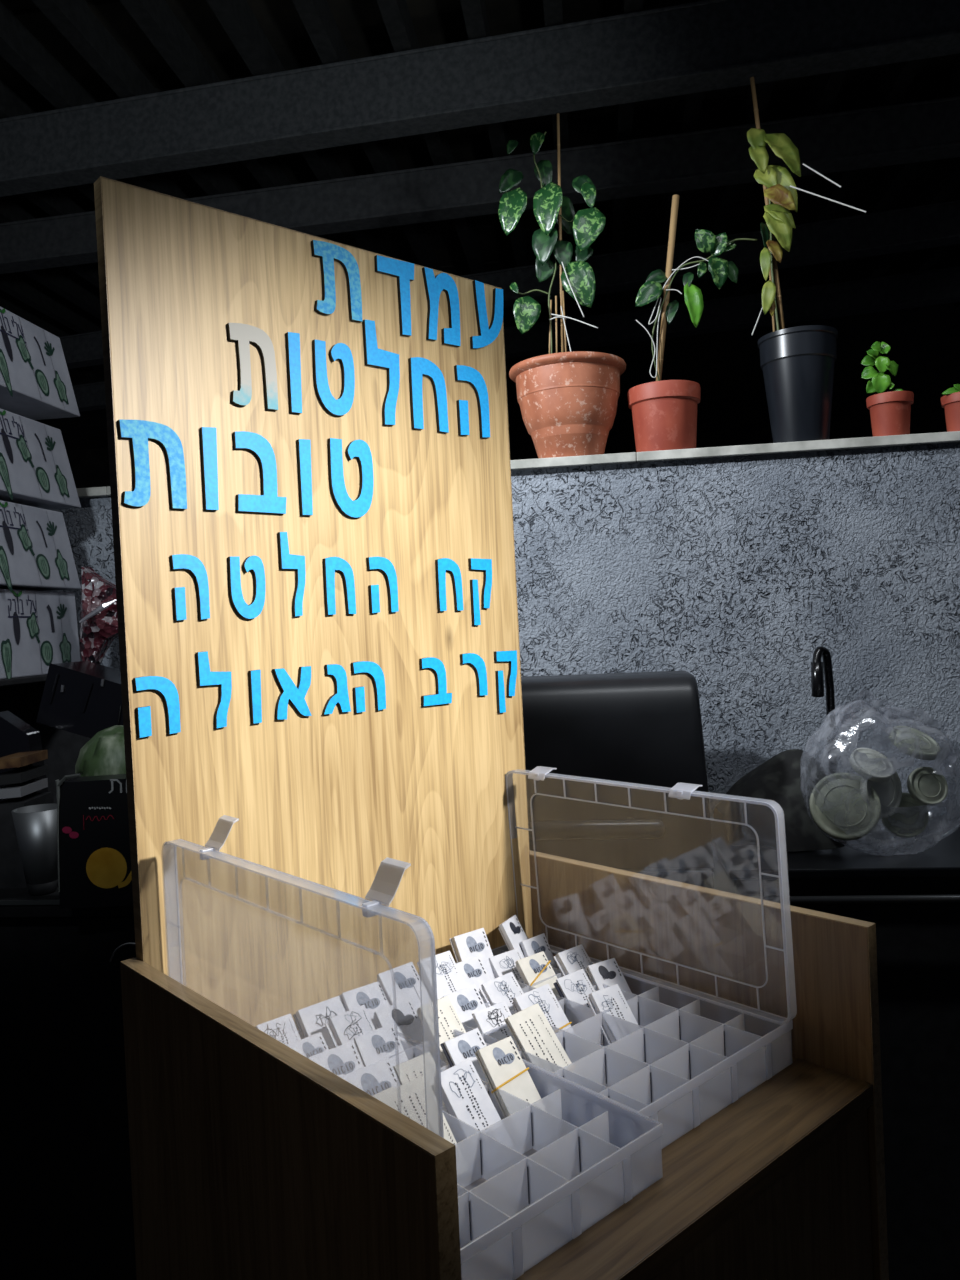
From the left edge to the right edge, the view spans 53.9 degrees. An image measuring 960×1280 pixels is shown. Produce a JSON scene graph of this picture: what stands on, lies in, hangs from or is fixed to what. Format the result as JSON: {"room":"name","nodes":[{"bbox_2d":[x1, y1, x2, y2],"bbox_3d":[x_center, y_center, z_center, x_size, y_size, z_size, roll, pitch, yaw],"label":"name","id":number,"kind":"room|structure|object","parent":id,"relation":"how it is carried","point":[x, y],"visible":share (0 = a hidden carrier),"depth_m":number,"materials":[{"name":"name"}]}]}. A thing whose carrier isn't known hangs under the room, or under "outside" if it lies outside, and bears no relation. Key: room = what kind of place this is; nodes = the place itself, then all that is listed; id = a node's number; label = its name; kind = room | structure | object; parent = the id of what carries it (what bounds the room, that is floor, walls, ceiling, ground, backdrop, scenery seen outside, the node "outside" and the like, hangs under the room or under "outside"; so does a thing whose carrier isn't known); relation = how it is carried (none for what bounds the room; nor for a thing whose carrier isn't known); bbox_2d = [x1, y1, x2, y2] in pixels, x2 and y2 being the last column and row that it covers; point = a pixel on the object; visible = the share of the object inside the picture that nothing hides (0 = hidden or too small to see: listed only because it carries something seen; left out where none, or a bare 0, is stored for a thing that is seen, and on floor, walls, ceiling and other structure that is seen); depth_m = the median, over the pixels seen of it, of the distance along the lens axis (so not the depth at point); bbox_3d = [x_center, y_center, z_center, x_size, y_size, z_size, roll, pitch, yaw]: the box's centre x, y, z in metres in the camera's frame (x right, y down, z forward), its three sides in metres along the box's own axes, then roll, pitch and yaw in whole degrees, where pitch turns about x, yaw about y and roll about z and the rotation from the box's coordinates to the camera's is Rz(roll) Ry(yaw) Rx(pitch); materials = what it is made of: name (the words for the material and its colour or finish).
{"room":"shop","nodes":[
{"label":"shop","id":0,"kind":"room"},
{"bbox_2d":[0,0,959,450],"bbox_3d":[-0.201,-1.783,4.618,11.000,0.145,11.200,-2,1,7],"label":"ceiling","id":1,"kind":"structure","parent":0,"point":[55,54],"depth_m":3.44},
{"bbox_2d":[0,0,959,196],"bbox_3d":[-0.372,-1.568,2.757,11.000,0.192,0.094,-2,1,11],"label":"roof beam","id":2,"kind":"structure","parent":1,"relation":"attached to","point":[706,45],"depth_m":2.65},
{"bbox_2d":[0,96,959,273],"bbox_3d":[-0.277,-1.563,3.340,11.000,0.152,0.094,-2,1,10],"label":"roof beam","id":3,"kind":"structure","parent":1,"relation":"attached to","point":[927,130],"depth_m":3.20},
{"bbox_2d":[59,200,959,368],"bbox_3d":[0.110,-1.592,4.281,11.000,0.142,0.094,-2,1,16],"label":"roof beam","id":4,"kind":"structure","parent":1,"relation":"attached to","point":[937,224],"depth_m":3.94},
{"bbox_2d":[72,266,959,411],"bbox_3d":[0.335,-1.616,5.060,11.000,0.142,0.094,-2,1,16],"label":"roof beam","id":5,"kind":"structure","parent":1,"relation":"attached to","point":[937,286],"depth_m":4.74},
{"bbox_2d":[52,431,959,818],"bbox_3d":[-0.065,0.490,2.393,4.800,1.812,0.310,-2,1,7],"label":"wall","id":6,"kind":"structure","parent":0,"point":[727,567],"depth_m":2.16,"materials":[{"name":"grey paint"}]},
{"bbox_2d":[498,113,625,457],"bbox_3d":[0.201,-0.841,2.261,0.280,0.829,0.280,-3,1,-42],"label":"potted plant","id":7,"kind":"object","parent":6,"relation":"on","point":[568,401],"visible":0.98,"depth_m":2.21,"materials":[{"name":"ceramic"}]},
{"bbox_2d":[627,194,756,452],"bbox_3d":[0.488,-0.740,2.232,0.296,0.603,0.174,-3,1,-12],"label":"potted plant","id":8,"kind":"object","parent":6,"relation":"on","point":[664,412],"visible":0.96,"depth_m":2.17,"materials":[{"name":"ceramic"}]},
{"bbox_2d":[747,77,865,442],"bbox_3d":[0.745,-0.878,2.159,0.191,0.858,0.243,-3,1,-42],"label":"potted plant","id":9,"kind":"object","parent":6,"relation":"on","point":[797,364],"visible":0.93,"depth_m":2.14,"materials":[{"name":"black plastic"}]},
{"bbox_2d":[861,341,913,436],"bbox_3d":[0.925,-0.564,2.141,0.116,0.216,0.100,-3,1,-42],"label":"potted herb","id":10,"kind":"object","parent":6,"relation":"on","point":[890,412],"visible":0.96,"depth_m":2.11,"materials":[{"name":"ceramic"}]},
{"bbox_2d":[941,384,959,431],"bbox_3d":[1.093,-0.523,2.128,0.099,0.120,0.099,-2,1,29],"label":"potted herb","id":11,"kind":"object","parent":6,"relation":"on","point":[950,402],"visible":0.93,"depth_m":2.11,"materials":[{"name":"ceramic"}]},
{"bbox_2d":[66,389,946,487],"bbox_3d":[0.276,-0.725,8.262,11.000,4.000,0.100,-2,1,7],"label":"wall","id":12,"kind":"structure","parent":0,"point":[742,423],"depth_m":7.97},
{"bbox_2d":[509,351,625,457],"bbox_3d":[0.214,-0.539,2.266,0.280,0.225,0.280,-3,1,-42],"label":"pot","id":13,"kind":"object","parent":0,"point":[568,401],"depth_m":2.18,"materials":[{"name":"ceramic"}]},
{"bbox_2d":[627,380,700,452],"bbox_3d":[0.436,-0.513,2.226,0.170,0.155,0.170,-3,1,-42],"label":"pot","id":14,"kind":"object","parent":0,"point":[664,412],"depth_m":2.16,"materials":[{"name":"ceramic"}]},
{"bbox_2d":[758,325,837,442],"bbox_3d":[0.742,-0.576,2.193,0.177,0.253,0.177,-3,1,-42],"label":"pot","id":15,"kind":"object","parent":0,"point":[797,364],"depth_m":2.13,"materials":[{"name":"black plastic"}]},
{"bbox_2d":[866,391,913,436],"bbox_3d":[0.933,-0.506,2.147,0.100,0.098,0.100,-3,1,-42],"label":"pot","id":16,"kind":"object","parent":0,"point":[890,412],"depth_m":2.11,"materials":[{"name":"ceramic"}]},
{"bbox_3d":[-0.129,1.415,2.972,9.000,0.050,9.000,-3,1,-42],"label":"floor","id":17,"kind":"structure","parent":0,"visible":0},
{"bbox_2d":[0,675,136,1279],"bbox_3d":[-1.136,0.770,1.904,1.550,1.367,0.654,-2,1,7],"label":"counter","id":18,"kind":"object","parent":17,"relation":"on","point":[66,1204],"visible":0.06,"depth_m":1.56,"materials":[{"name":"grey"}]},
{"bbox_2d":[0,711,47,800],"bbox_3d":[-0.839,0.261,1.725,0.084,0.266,0.055,-3,1,0],"label":"appliance","id":19,"kind":"object","parent":18,"relation":"on","point":[16,736],"visible":0.4,"depth_m":1.70,"materials":[{"name":"black plastic"}]},
{"bbox_2d":[0,791,53,888],"bbox_3d":[-0.797,0.347,1.651,0.061,0.143,0.110,-3,1,0],"label":"riser","id":20,"kind":"object","parent":18,"relation":"on","point":[12,875],"visible":0.5,"depth_m":1.60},
{"bbox_2d":[0,778,47,798],"bbox_3d":[-0.804,0.260,1.650,0.053,0.019,0.100,-3,1,0],"label":"magazine","id":21,"kind":"object","parent":20,"relation":"on","point":[30,786],"visible":0.93,"depth_m":1.62,"materials":[{"name":"grey paper"}]},
{"bbox_2d":[0,765,47,784],"bbox_3d":[-0.804,0.236,1.650,0.053,0.019,0.100,-3,1,0],"label":"magazine","id":22,"kind":"object","parent":21,"relation":"on","point":[21,774],"visible":1,"depth_m":1.63,"materials":[{"name":"black paper"}]},
{"bbox_2d":[0,750,47,768],"bbox_3d":[-0.804,0.209,1.650,0.053,0.019,0.100,-3,1,0],"label":"magazine","id":23,"kind":"object","parent":22,"relation":"on","point":[20,759],"visible":1,"depth_m":1.63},
{"bbox_2d":[12,803,57,895],"bbox_3d":[-0.725,0.347,1.559,0.079,0.140,0.079,-3,1,-42],"label":"steel cup","id":24,"kind":"object","parent":18,"relation":"on","point":[35,825],"visible":0.93,"depth_m":1.53,"materials":[{"name":"grey metal"}]},
{"bbox_2d":[0,589,80,678],"bbox_3d":[-1.086,-0.001,1.960,0.302,0.194,0.449,-2,1,7],"label":"carton","id":25,"kind":"object","parent":18,"relation":"on","point":[38,629],"visible":0.92,"depth_m":1.99,"materials":[{"name":"grey cardboard"}]},
{"bbox_2d":[1,639,11,678],"bbox_3d":[-0.943,0.044,1.887,0.006,0.094,0.035,-2,1,6],"label":"print","id":26,"kind":"object","parent":25,"relation":"attached to","point":[6,644],"depth_m":1.88,"materials":[{"name":"green paint"}]},
{"bbox_2d":[0,500,80,591],"bbox_3d":[-1.087,-0.183,1.959,0.303,0.187,0.439,-2,1,7],"label":"carton","id":27,"kind":"object","parent":25,"relation":"on","point":[36,553],"visible":0.98,"depth_m":2.00,"materials":[{"name":"grey cardboard"}]},
{"bbox_2d":[0,545,11,591],"bbox_3d":[-0.947,-0.141,1.877,0.005,0.094,0.042,-2,1,13],"label":"print","id":28,"kind":"object","parent":27,"relation":"attached to","point":[5,550],"depth_m":1.89,"materials":[{"name":"green"}]},
{"bbox_2d":[3,521,13,554],"bbox_3d":[-0.951,-0.205,1.903,0.004,0.068,0.028,-2,1,13],"label":"print","id":29,"kind":"object","parent":27,"relation":"attached to","point":[8,526],"depth_m":1.90,"materials":[{"name":"black"}]},
{"bbox_2d":[17,524,32,550],"bbox_3d":[-0.944,-0.212,1.960,0.004,0.057,0.049,-2,1,7],"label":"print","id":30,"kind":"object","parent":27,"relation":"attached to","point":[24,531],"depth_m":1.96,"materials":[{"name":"green"}]},
{"bbox_2d":[0,408,80,509],"bbox_3d":[-1.094,-0.371,1.974,0.303,0.187,0.439,-2,1,7],"label":"carton","id":31,"kind":"object","parent":27,"relation":"on","point":[35,469],"visible":0.99,"depth_m":2.01,"materials":[{"name":"grey cardboard"}]},
{"bbox_2d":[0,452,12,499],"bbox_3d":[-0.954,-0.329,1.890,0.005,0.094,0.045,-2,1,13],"label":"print","id":32,"kind":"object","parent":31,"relation":"attached to","point":[6,458],"depth_m":1.90,"materials":[{"name":"green"}]},
{"bbox_2d":[1,428,12,463],"bbox_3d":[-0.957,-0.393,1.913,0.004,0.068,0.030,-2,1,13],"label":"print","id":33,"kind":"object","parent":31,"relation":"attached to","point":[6,433],"depth_m":1.91,"materials":[{"name":"black"}]},
{"bbox_2d":[16,435,31,461],"bbox_3d":[-0.951,-0.400,1.970,0.004,0.057,0.050,-2,1,7],"label":"print","id":34,"kind":"object","parent":31,"relation":"attached to","point":[23,442],"depth_m":1.97,"materials":[{"name":"green"}]},
{"bbox_2d":[0,307,79,419],"bbox_3d":[-1.106,-0.585,1.998,0.303,0.186,0.439,-2,1,7],"label":"carton","id":35,"kind":"object","parent":31,"relation":"on","point":[35,381],"visible":0.99,"depth_m":2.04,"materials":[{"name":"grey cardboard"}]},
{"bbox_2d":[0,349,12,396],"bbox_3d":[-0.966,-0.544,1.914,0.005,0.094,0.046,-2,1,13],"label":"print","id":36,"kind":"object","parent":35,"relation":"attached to","point":[6,356],"depth_m":1.93,"materials":[{"name":"green"}]},
{"bbox_2d":[1,326,12,361],"bbox_3d":[-0.970,-0.608,1.937,0.004,0.068,0.030,-2,1,13],"label":"print","id":37,"kind":"object","parent":35,"relation":"attached to","point":[6,331],"depth_m":1.94,"materials":[{"name":"black"}]},
{"bbox_2d":[16,335,30,361],"bbox_3d":[-0.964,-0.615,1.993,0.004,0.057,0.050,-2,1,7],"label":"print","id":38,"kind":"object","parent":35,"relation":"attached to","point":[23,342],"depth_m":1.99,"materials":[{"name":"green"}]},
{"bbox_2d":[35,369,48,395],"bbox_3d":[-0.951,-0.559,2.051,0.004,0.054,0.049,-2,1,9],"label":"print","id":39,"kind":"object","parent":35,"relation":"attached to","point":[41,375],"depth_m":2.05,"materials":[{"name":"green"}]},
{"bbox_2d":[54,370,68,403],"bbox_3d":[-0.943,-0.568,2.123,0.005,0.069,0.053,-2,1,8],"label":"print","id":40,"kind":"object","parent":35,"relation":"attached to","point":[61,377],"depth_m":2.13,"materials":[{"name":"green"}]},
{"bbox_2d":[36,467,49,492],"bbox_3d":[-0.938,-0.344,2.028,0.004,0.054,0.049,-2,1,9],"label":"print","id":41,"kind":"object","parent":31,"relation":"attached to","point":[42,473],"depth_m":2.03,"materials":[{"name":"green"}]},
{"bbox_2d":[54,465,69,497],"bbox_3d":[-0.930,-0.353,2.099,0.005,0.069,0.053,-2,1,8],"label":"print","id":42,"kind":"object","parent":31,"relation":"attached to","point":[61,472],"depth_m":2.10,"materials":[{"name":"green"}]},
{"bbox_2d":[55,549,69,580],"bbox_3d":[-0.924,-0.166,2.087,0.005,0.069,0.051,-2,1,8],"label":"print","id":43,"kind":"object","parent":27,"relation":"attached to","point":[62,556],"depth_m":2.09,"materials":[{"name":"green"}]},
{"bbox_2d":[0,884,133,917],"bbox_3d":[-1.151,0.445,1.895,1.550,0.030,0.640,-2,1,7],"label":"countertop","id":44,"kind":"structure","parent":18,"relation":"on","point":[6,911],"depth_m":1.52,"materials":[{"name":"black"}]},
{"bbox_2d":[36,661,122,737],"bbox_3d":[-0.738,0.126,1.857,0.198,0.175,0.168,-3,1,0],"label":"case","id":45,"kind":"object","parent":18,"relation":"on","point":[83,698],"visible":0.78,"depth_m":1.78,"materials":[{"name":"black plastic"}]},
{"bbox_2d":[55,773,132,908],"bbox_3d":[-0.580,0.308,1.488,0.149,0.208,0.068,-3,1,0],"label":"packet","id":46,"kind":"object","parent":18,"relation":"on","point":[93,839],"visible":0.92,"depth_m":1.46,"materials":[{"name":"black"}]},
{"bbox_2d":[86,848,126,888],"bbox_3d":[-0.577,0.352,1.460,0.063,0.064,0.001,-3,1,0],"label":"print","id":47,"kind":"object","parent":46,"relation":"attached to","point":[106,868],"depth_m":1.46},
{"bbox_2d":[79,566,118,664],"bbox_3d":[-0.822,-0.051,2.044,0.111,0.222,0.103,-2,1,10],"label":"wrapped bundle","id":48,"kind":"object","parent":18,"relation":"on","point":[99,620],"visible":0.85,"depth_m":2.04,"materials":[{"name":"red plastic"}]},
{"bbox_3d":[-0.600,0.348,1.645,0.207,0.125,0.210,-3,1,-42],"label":"tub","id":49,"kind":"object","parent":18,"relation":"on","visible":0},
{"bbox_2d":[75,725,125,776],"bbox_3d":[-0.621,0.222,1.639,0.147,0.148,0.148,-3,1,-42],"label":"cabbage","id":50,"kind":"object","parent":49,"relation":"on","point":[104,753],"visible":0.43,"depth_m":1.58,"materials":[{"name":"green plant"}]},
{"bbox_2d":[94,176,888,1279],"bbox_3d":[0.027,0.500,0.848,0.510,1.840,0.447,-3,1,-42],"label":"display stand","id":51,"kind":"object","parent":17,"relation":"on","point":[308,435],"visible":0.98,"depth_m":0.89,"materials":[{"name":"brown wood"}]},
{"bbox_2d":[166,815,662,1279],"bbox_3d":[-0.069,0.278,0.766,0.228,0.272,0.362,-3,1,-42],"label":"box","id":52,"kind":"object","parent":51,"relation":"on","point":[390,872],"visible":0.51,"depth_m":0.65,"materials":[{"name":"plastic"}]},
{"bbox_2d":[256,1014,300,1045],"bbox_3d":[-0.179,0.386,0.869,0.039,0.063,0.054,-3,1,-42],"label":"packet","id":53,"kind":"object","parent":52,"relation":"in","point":[283,1029],"visible":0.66,"depth_m":0.88,"materials":[{"name":"white paper"}]},
{"bbox_2d":[287,1032,328,1057],"bbox_3d":[-0.142,0.388,0.831,0.040,0.062,0.053,-4,1,-44],"label":"packet","id":54,"kind":"object","parent":52,"relation":"in","point":[314,1044],"visible":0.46,"depth_m":0.84,"materials":[{"name":"white paper"}]},
{"bbox_2d":[293,995,346,1048],"bbox_3d":[-0.141,0.384,0.906,0.053,0.063,0.054,-4,1,-43],"label":"packet","id":55,"kind":"object","parent":52,"relation":"in","point":[311,1020],"visible":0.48,"depth_m":0.91,"materials":[{"name":"white paper"}]},
{"bbox_2d":[308,1041,363,1076],"bbox_3d":[-0.112,0.384,0.800,0.046,0.062,0.052,-3,1,-40],"label":"packet","id":56,"kind":"object","parent":52,"relation":"in","point":[341,1060],"visible":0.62,"depth_m":0.81,"materials":[{"name":"white paper"}]},
{"bbox_2d":[325,1005,375,1046],"bbox_3d":[-0.110,0.382,0.877,0.043,0.062,0.053,-4,1,-44],"label":"packet","id":57,"kind":"object","parent":52,"relation":"in","point":[342,1028],"visible":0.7,"depth_m":0.88,"materials":[{"name":"white paper"}]},
{"bbox_2d":[341,981,389,1028],"bbox_3d":[-0.103,0.378,0.932,0.046,0.062,0.053,-3,1,-39],"label":"packet","id":58,"kind":"object","parent":52,"relation":"in","point":[372,996],"visible":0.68,"depth_m":0.94,"materials":[{"name":"white paper"}]},
{"bbox_2d":[341,1057,399,1095],"bbox_3d":[-0.080,0.383,0.763,0.049,0.063,0.055,-3,1,-40],"label":"packet","id":59,"kind":"object","parent":52,"relation":"in","point":[379,1076],"visible":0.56,"depth_m":0.78,"materials":[{"name":"white paper"}]},
{"bbox_2d":[353,1023,407,1066],"bbox_3d":[-0.082,0.385,0.847,0.042,0.058,0.048,-3,1,-39],"label":"packet","id":60,"kind":"object","parent":52,"relation":"in","point":[384,1042],"visible":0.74,"depth_m":0.86,"materials":[{"name":"white paper"}]},
{"bbox_2d":[373,1087,405,1115],"bbox_3d":[-0.061,0.359,0.667,0.037,0.062,0.054,-4,1,-42],"label":"packet","id":61,"kind":"object","parent":52,"relation":"in","point":[388,1096],"visible":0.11,"depth_m":0.69,"materials":[{"name":"beige paper"}]},
{"bbox_2d":[373,998,441,1066],"bbox_3d":[-0.070,0.384,0.905,0.042,0.059,0.049,-3,1,-42],"label":"packet","id":62,"kind":"object","parent":52,"relation":"in","point":[412,1035],"visible":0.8,"depth_m":0.91,"materials":[{"name":"white paper"}]},
{"bbox_2d":[393,1052,453,1126],"bbox_3d":[-0.047,0.388,0.806,0.042,0.050,0.044,-3,1,-41],"label":"packet","id":63,"kind":"object","parent":52,"relation":"in","point":[420,1065],"visible":0.33,"depth_m":0.81,"materials":[{"name":"beige paper"}]},
{"bbox_2d":[394,1074,468,1175],"bbox_3d":[-0.041,0.376,0.722,0.038,0.062,0.052,-4,1,-43],"label":"packet","id":64,"kind":"object","parent":52,"relation":"in","point":[417,1098],"visible":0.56,"depth_m":0.73,"materials":[{"name":"beige paper"}]},
{"bbox_2d":[417,996,465,1069],"bbox_3d":[-0.028,0.377,0.890,0.037,0.063,0.054,-4,1,-44],"label":"packet","id":65,"kind":"object","parent":52,"relation":"in","point":[448,1019],"visible":0.47,"depth_m":0.89,"materials":[{"name":"beige paper"}]},
{"bbox_2d":[440,1028,500,1110],"bbox_3d":[-0.003,0.383,0.834,0.042,0.056,0.049,-4,1,-43],"label":"packet","id":66,"kind":"object","parent":52,"relation":"in","point":[463,1047],"visible":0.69,"depth_m":0.84,"materials":[{"name":"white paper"}]},
{"bbox_2d":[433,1058,513,1167],"bbox_3d":[-0.005,0.383,0.767,0.039,0.062,0.052,-4,1,-45],"label":"card","id":67,"kind":"object","parent":52,"relation":"in","point":[465,1097],"visible":0.98,"depth_m":0.76,"materials":[{"name":"white paper"}]},
{"bbox_2d":[298,1014,662,1279],"bbox_3d":[-0.064,0.393,0.769,0.228,0.041,0.354,-3,1,-42],"label":"tray","id":68,"kind":"object","parent":52,"relation":"attached to","point":[513,1225],"depth_m":0.68,"materials":[{"name":"plastic"}]},
{"bbox_2d":[475,1036,551,1141],"bbox_3d":[0.028,0.377,0.798,0.040,0.062,0.053,-3,1,-40],"label":"packet","id":69,"kind":"object","parent":52,"relation":"in","point":[513,1088],"visible":1,"depth_m":0.79,"materials":[{"name":"beige paper"}]},
{"bbox_2d":[419,766,794,1154],"bbox_3d":[0.086,0.277,0.936,0.229,0.254,0.362,-3,1,-42],"label":"box","id":70,"kind":"object","parent":51,"relation":"on","point":[681,791],"visible":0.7,"depth_m":0.90,"materials":[{"name":"plastic"}]},
{"bbox_2d":[377,962,427,1035],"bbox_3d":[-0.070,0.369,0.961,0.045,0.061,0.051,-4,1,-44],"label":"packet","id":71,"kind":"object","parent":70,"relation":"in","point":[397,983],"visible":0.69,"depth_m":0.96,"materials":[{"name":"white paper"}]},
{"bbox_2d":[417,951,466,999],"bbox_3d":[-0.033,0.364,0.982,0.040,0.062,0.055,-3,1,-40],"label":"packet","id":72,"kind":"object","parent":70,"relation":"in","point":[449,978],"visible":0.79,"depth_m":0.99,"materials":[{"name":"white paper"}]},
{"bbox_2d":[440,985,485,1031],"bbox_3d":[-0.006,0.380,0.932,0.042,0.059,0.051,-3,1,-41],"label":"packet","id":73,"kind":"object","parent":70,"relation":"in","point":[467,1001],"visible":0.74,"depth_m":0.94,"materials":[{"name":"white paper"}]},
{"bbox_2d":[449,928,494,979],"bbox_3d":[-0.002,0.359,1.037,0.044,0.070,0.043,-3,1,-40],"label":"packet","id":74,"kind":"object","parent":70,"relation":"in","point":[475,943],"visible":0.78,"depth_m":1.04,"materials":[{"name":"white paper"}]},
{"bbox_2d":[456,956,490,1007],"bbox_3d":[-0.001,0.378,1.009,0.040,0.062,0.052,-3,1,-39],"label":"packet","id":75,"kind":"object","parent":70,"relation":"in","point":[473,971],"visible":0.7,"depth_m":1.02,"materials":[{"name":"white paper"}]},
{"bbox_2d":[472,1001,525,1060],"bbox_3d":[0.022,0.382,0.904,0.041,0.052,0.046,-3,1,-40],"label":"packet","id":76,"kind":"object","parent":70,"relation":"in","point":[490,1022],"visible":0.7,"depth_m":0.91,"materials":[{"name":"white paper"}]},
{"bbox_2d":[479,972,523,1014],"bbox_3d":[0.032,0.380,0.974,0.046,0.054,0.045,-4,1,-44],"label":"packet","id":77,"kind":"object","parent":70,"relation":"in","point":[506,987],"visible":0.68,"depth_m":0.98,"materials":[{"name":"white paper"}]},
{"bbox_2d":[489,948,528,992],"bbox_3d":[0.040,0.378,1.042,0.044,0.058,0.050,-3,1,-40],"label":"packet","id":78,"kind":"object","parent":70,"relation":"in","point":[502,964],"visible":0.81,"depth_m":1.04,"materials":[{"name":"white paper"}]},
{"bbox_2d":[498,915,527,957],"bbox_3d":[0.048,0.358,1.089,0.040,0.070,0.036,-2,1,28],"label":"packet","id":79,"kind":"object","parent":70,"relation":"in","point":[511,930],"visible":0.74,"depth_m":1.08,"materials":[{"name":"white paper"}]},
{"bbox_2d":[519,933,560,977],"bbox_3d":[0.071,0.374,1.086,0.038,0.059,0.035,-4,1,-43],"label":"packet","id":80,"kind":"object","parent":70,"relation":"in","point":[534,945],"visible":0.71,"depth_m":1.09,"materials":[{"name":"white paper"}]},
{"bbox_2d":[504,1003,579,1096],"bbox_3d":[0.057,0.374,0.864,0.052,0.061,0.045,-2,1,45],"label":"packet","id":81,"kind":"object","parent":70,"relation":"in","point":[530,1028],"visible":0.91,"depth_m":0.86,"materials":[{"name":"beige paper"}]},
{"bbox_2d":[515,951,569,1017],"bbox_3d":[0.070,0.375,1.017,0.042,0.060,0.051,-3,1,-40],"label":"packet","id":82,"kind":"object","parent":70,"relation":"in","point":[535,970],"visible":0.58,"depth_m":1.02,"materials":[{"name":"beige paper"}]},
{"bbox_2d":[512,984,580,1051],"bbox_3d":[0.066,0.380,0.938,0.050,0.055,0.046,-3,1,-42],"label":"packet","id":83,"kind":"object","parent":70,"relation":"in","point":[544,996],"visible":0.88,"depth_m":0.94,"materials":[{"name":"white paper"}]},
{"bbox_2d":[553,944,595,990],"bbox_3d":[0.114,0.374,1.040,0.041,0.059,0.051,-3,1,-42],"label":"packet","id":84,"kind":"object","parent":70,"relation":"in","point":[571,960],"visible":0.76,"depth_m":1.04,"materials":[{"name":"white paper"}]},
{"bbox_2d":[553,969,602,1041],"bbox_3d":[0.107,0.376,0.975,0.043,0.054,0.045,-3,1,-41],"label":"packet","id":85,"kind":"object","parent":70,"relation":"in","point":[573,988],"visible":0.85,"depth_m":0.97,"materials":[{"name":"white paper"}]},
{"bbox_2d":[419,938,792,1154],"bbox_3d":[0.090,0.383,0.939,0.228,0.041,0.354,-3,1,-42],"label":"tray","id":86,"kind":"object","parent":70,"relation":"on","point":[769,1041],"depth_m":0.85,"materials":[{"name":"plastic"}]},
{"bbox_2d":[586,958,643,1020],"bbox_3d":[0.143,0.374,1.002,0.038,0.055,0.047,-3,1,-33],"label":"packet","id":87,"kind":"object","parent":70,"relation":"in","point":[606,973],"visible":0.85,"depth_m":1.01,"materials":[{"name":"white paper"}]},
{"bbox_2d":[586,984,648,1058],"bbox_3d":[0.136,0.377,0.935,0.038,0.055,0.046,-3,1,-35],"label":"packet","id":88,"kind":"object","parent":70,"relation":"in","point":[620,1028],"visible":0.98,"depth_m":0.93,"materials":[{"name":"white paper"}]},
{"bbox_2d":[521,671,713,888],"bbox_3d":[0.161,0.711,1.967,0.632,1.266,0.374,-2,1,7],"label":"chair","id":89,"kind":"object","parent":17,"relation":"on","point":[641,729],"visible":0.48,"depth_m":1.84,"materials":[{"name":"black"}]},
{"bbox_2d":[710,815,959,1279],"bbox_3d":[1.347,0.862,1.849,1.701,0.962,0.459,-2,1,7],"label":"counter","id":90,"kind":"object","parent":17,"relation":"on","point":[913,900],"depth_m":1.72,"materials":[{"name":"black ceramic"}]},
{"bbox_2d":[713,749,846,851],"bbox_3d":[0.615,0.320,1.972,0.229,0.178,0.276,-2,1,7],"label":"cloth","id":91,"kind":"object","parent":90,"relation":"on","point":[775,782],"visible":0.82,"depth_m":1.89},
{"bbox_2d":[811,646,836,774],"bbox_3d":[0.729,0.209,1.982,0.078,0.393,0.040,-3,1,-42],"label":"tap","id":92,"kind":"object","parent":90,"relation":"on","point":[818,674],"visible":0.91,"depth_m":1.99,"materials":[{"name":"black metal"}]},
{"bbox_2d":[710,815,959,879],"bbox_3d":[1.327,0.391,1.850,1.452,0.018,1.563,-3,1,-42],"label":"countertop","id":93,"kind":"structure","parent":90,"relation":"on","point":[740,862],"depth_m":1.77,"materials":[{"name":"black ceramic"}]},
{"bbox_2d":[800,692,959,855],"bbox_3d":[0.764,0.247,1.811,0.292,0.319,0.225,-2,1,14],"label":"plastic bag","id":94,"kind":"object","parent":90,"relation":"on","point":[944,752],"visible":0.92,"depth_m":1.76,"materials":[{"name":"clear plastic"}]},
{"bbox_2d":[809,772,880,840],"bbox_3d":[0.683,0.312,1.769,0.126,0.122,0.053,-2,1,11],"label":"round cover","id":95,"kind":"object","parent":94,"relation":"in","point":[859,814],"visible":0.91,"depth_m":1.76,"materials":[{"name":"grey metal"}]},
{"bbox_2d":[849,748,892,781],"bbox_3d":[0.738,0.235,1.781,0.081,0.058,0.072,-3,1,-24],"label":"round cover","id":96,"kind":"object","parent":94,"relation":"in","point":[865,768],"visible":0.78,"depth_m":1.77,"materials":[{"name":"grey metal"}]},
{"bbox_2d":[860,772,901,817],"bbox_3d":[0.758,0.284,1.785,0.104,0.104,0.023,-3,1,-30],"label":"round cover","id":97,"kind":"object","parent":94,"relation":"in","point":[889,792],"visible":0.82,"depth_m":1.78,"materials":[{"name":"grey metal"}]},
{"bbox_2d":[881,792,928,837],"bbox_3d":[0.814,0.336,1.810,0.086,0.086,0.029,-2,1,6],"label":"round cover","id":98,"kind":"object","parent":94,"relation":"in","point":[907,800],"visible":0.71,"depth_m":1.80,"materials":[{"name":"grey metal"}]},
{"bbox_2d":[889,726,940,760],"bbox_3d":[0.825,0.195,1.794,0.093,0.059,0.085,-3,1,-24],"label":"round cover","id":99,"kind":"object","parent":94,"relation":"in","point":[930,750],"visible":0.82,"depth_m":1.78,"materials":[{"name":"grey metal"}]},
{"bbox_2d":[907,767,947,805],"bbox_3d":[0.846,0.277,1.784,0.073,0.072,0.039,-3,1,-5],"label":"round cover","id":100,"kind":"object","parent":94,"relation":"in","point":[925,786],"visible":0.96,"depth_m":1.78,"materials":[{"name":"grey metal"}]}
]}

